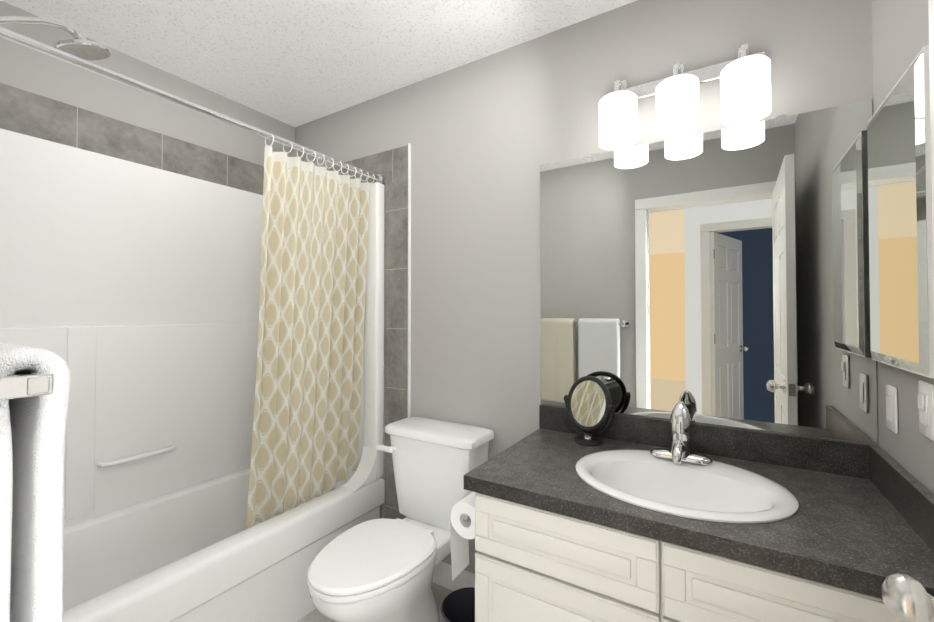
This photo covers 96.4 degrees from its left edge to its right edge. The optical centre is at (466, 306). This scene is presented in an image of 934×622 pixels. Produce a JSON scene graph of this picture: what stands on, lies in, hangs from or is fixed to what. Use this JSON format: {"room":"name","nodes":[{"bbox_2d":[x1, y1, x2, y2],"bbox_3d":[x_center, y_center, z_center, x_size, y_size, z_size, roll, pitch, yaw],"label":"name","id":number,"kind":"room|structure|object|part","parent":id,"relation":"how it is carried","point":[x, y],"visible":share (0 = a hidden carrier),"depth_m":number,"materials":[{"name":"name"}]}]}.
{"room":"bathroom","nodes":[
{"label":"bathroom","id":0,"kind":"room"},
{"bbox_2d":[0,0,294,165],"bbox_3d":[-1.566,0.089,1.887,0.100,2.440,1.710,-1,-1,32],"label":"wall","id":1,"kind":"structure","parent":0,"point":[32,71],"depth_m":1.90,"materials":[{"name":"grey paint"}]},
{"bbox_2d":[0,83,410,519],"bbox_3d":[-1.097,0.238,1.664,0.930,2.136,1.590,-1,-1,32],"label":"tile band","id":2,"kind":"object","parent":1,"relation":"attached to","point":[24,112],"visible":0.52,"depth_m":2.11,"materials":[{"name":"tile"}]},
{"bbox_2d":[0,16,111,59],"bbox_3d":[-1.425,-0.840,1.276,0.152,0.222,0.534,-1,-1,32],"label":"shower head","id":3,"kind":"object","parent":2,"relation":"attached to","point":[79,45],"visible":0.98,"depth_m":1.40},
{"bbox_2d":[0,26,384,528],"bbox_3d":[-0.926,0.101,1.560,0.198,1.607,1.568,-1,-1,32],"label":"rail","id":4,"kind":"object","parent":2,"relation":"attached to","point":[306,421],"visible":1,"depth_m":1.87,"materials":[{"name":"beige fabric"}]},
{"bbox_2d":[246,146,369,528],"bbox_3d":[-0.703,0.138,1.940,0.176,1.545,0.600,-1,-1,32],"label":"shower curtain","id":5,"kind":"object","parent":4,"relation":"hanging from","point":[307,405],"depth_m":1.90,"materials":[{"name":"fabric"}]},
{"bbox_2d":[1,0,636,126],"bbox_3d":[-0.375,-1.191,1.227,2.842,0.100,1.810,-1,-1,32],"label":"ceiling","id":6,"kind":"structure","parent":0,"point":[294,63],"depth_m":1.76,"materials":[{"name":"white paint"}]},
{"bbox_2d":[297,582,452,621],"bbox_3d":[-0.401,1.323,1.145,2.642,0.050,1.710,-1,-1,32],"label":"floor","id":7,"kind":"structure","parent":0,"point":[441,593],"depth_m":1.79,"materials":[{"name":"tile"}]},
{"bbox_2d":[0,128,384,621],"bbox_3d":[-1.166,0.327,1.706,0.760,1.958,1.582,-1,-1,32],"label":"bathtub surround","id":8,"kind":"object","parent":7,"relation":"on","point":[129,293],"visible":0.77,"depth_m":1.83,"materials":[{"name":"white plastic"}]},
{"bbox_2d":[307,417,493,621],"bbox_3d":[-0.278,0.917,1.631,0.500,0.776,0.754,-1,-1,32],"label":"toilet","id":9,"kind":"object","parent":7,"relation":"on","point":[378,570],"visible":0.92,"depth_m":1.61,"materials":[{"name":"white ceramic"}]},
{"bbox_2d":[440,587,474,621],"bbox_3d":[0.012,1.162,1.427,0.206,0.278,0.206,-1,-1,32],"label":"trash bin","id":10,"kind":"object","parent":7,"relation":"on","point":[457,605],"visible":0.6,"depth_m":1.51,"materials":[{"name":"black plastic"}]},
{"bbox_2d":[464,404,933,621],"bbox_3d":[0.579,0.846,1.194,1.014,0.905,0.600,-1,-1,32],"label":"bathroom vanity","id":11,"kind":"object","parent":7,"relation":"on","point":[532,564],"depth_m":1.01,"materials":[{"name":"white paint"}]},
{"bbox_2d":[450,492,474,580],"bbox_3d":[0.034,0.736,1.346,0.124,0.259,0.145,-1,-1,32],"label":"toilet paper roll","id":12,"kind":"object","parent":11,"relation":"attached to","point":[462,526],"visible":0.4,"depth_m":1.32,"materials":[{"name":"white paper"}]},
{"bbox_2d":[564,376,615,445],"bbox_3d":[0.442,0.374,1.525,0.104,0.238,0.231,1,-1,-31],"label":"makeup mirror","id":13,"kind":"object","parent":11,"relation":"on","point":[590,408],"visible":1,"depth_m":1.51,"materials":[{"name":"black plastic"}]},
{"bbox_2d":[576,449,798,522],"bbox_3d":[0.583,0.557,1.170,0.546,0.166,0.454,-1,-1,32],"label":"sink basin","id":14,"kind":"object","parent":11,"relation":"in","point":[716,491],"visible":0.52,"depth_m":1.22,"materials":[{"name":"white ceramic"}]},
{"bbox_2d":[650,401,712,464],"bbox_3d":[0.650,0.389,1.282,0.176,0.172,0.167,-1,-1,32],"label":"faucet","id":15,"kind":"object","parent":14,"relation":"on","point":[678,451],"visible":1,"depth_m":1.30,"materials":[{"name":"silver metal"}]},
{"bbox_3d":[0.579,0.461,1.200,1.014,0.135,0.600,-1,-1,32],"label":"bathroom vanity top","id":16,"kind":"part","parent":11,"relation":"part of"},
{"bbox_2d":[295,0,878,573],"bbox_3d":[0.076,0.090,1.933,2.842,2.440,0.100,-1,-1,32],"label":"wall","id":17,"kind":"structure","parent":0,"point":[487,136],"depth_m":1.80,"materials":[{"name":"grey paint"}]},
{"bbox_2d":[432,561,474,590],"bbox_3d":[-0.367,1.246,1.196,0.786,0.106,1.589,-1,-1,32],"label":"baseboard","id":18,"kind":"structure","parent":17,"relation":"attached to","point":[442,574],"depth_m":1.94,"materials":[{"name":"white paint"}]},
{"bbox_2d":[599,43,770,149],"bbox_3d":[0.700,-0.704,1.388,0.497,0.261,0.188,-1,-1,32],"label":"sconce","id":19,"kind":"object","parent":17,"relation":"attached to","point":[744,78],"visible":1,"depth_m":1.32,"materials":[{"name":"white glass"}]},
{"bbox_2d":[540,99,876,443],"bbox_3d":[0.736,-0.101,1.463,1.013,0.996,0.008,-1,-1,32],"label":"vanity mirror","id":20,"kind":"object","parent":17,"relation":"attached to","point":[719,277],"visible":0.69,"depth_m":1.39,"materials":[{"name":"clear glass"}]},
{"bbox_2d":[872,0,933,493],"bbox_3d":[0.764,0.066,0.442,0.100,2.440,1.710,-1,-1,32],"label":"wall","id":21,"kind":"structure","parent":0,"point":[900,34],"depth_m":1.02,"materials":[{"name":"grey paint"}]},
{"bbox_2d":[886,384,897,433],"bbox_3d":[1.096,0.262,1.080,0.009,0.116,0.072,-1,-1,32],"label":"electrical outlet plate","id":22,"kind":"object","parent":21,"relation":"attached to","point":[891,410],"visible":1,"depth_m":1.07,"materials":[{"name":"white plastic"}]},
{"bbox_2d":[867,45,933,377],"bbox_3d":[1.034,-0.190,1.005,0.026,0.671,0.393,-1,-1,32],"label":"medicine cabinet mirror","id":23,"kind":"object","parent":21,"relation":"attached to","point":[900,237],"visible":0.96,"depth_m":0.93,"materials":[{"name":"clear glass"}]},
{"bbox_2d":[881,0,933,621],"bbox_3d":[0.451,0.269,0.226,0.186,2.012,0.767,-1,-1,31],"label":"bathroom door","id":24,"kind":"structure","parent":21,"relation":"in","point":[906,598],"depth_m":0.51,"materials":[{"name":"white paint"}]},
{"bbox_2d":[918,380,933,440],"bbox_3d":[0.976,0.218,0.891,0.013,0.116,0.072,-1,-1,32],"label":"switch plate","id":25,"kind":"object","parent":21,"relation":"attached to","point":[926,406],"visible":1,"depth_m":0.88,"materials":[{"name":"white plastic"}]},
{"bbox_3d":[-1.190,0.071,0.718,1.772,2.440,0.120,-1,-1,32],"label":"wall","id":26,"kind":"structure","parent":0,"visible":0},
{"bbox_2d":[0,343,69,621],"bbox_3d":[-0.752,0.377,0.592,0.713,0.660,0.132,-1,-1,32],"label":"towel rail","id":27,"kind":"object","parent":26,"relation":"attached to","point":[34,390],"visible":1,"depth_m":0.47,"materials":[{"name":"silver metal"}]}
]}

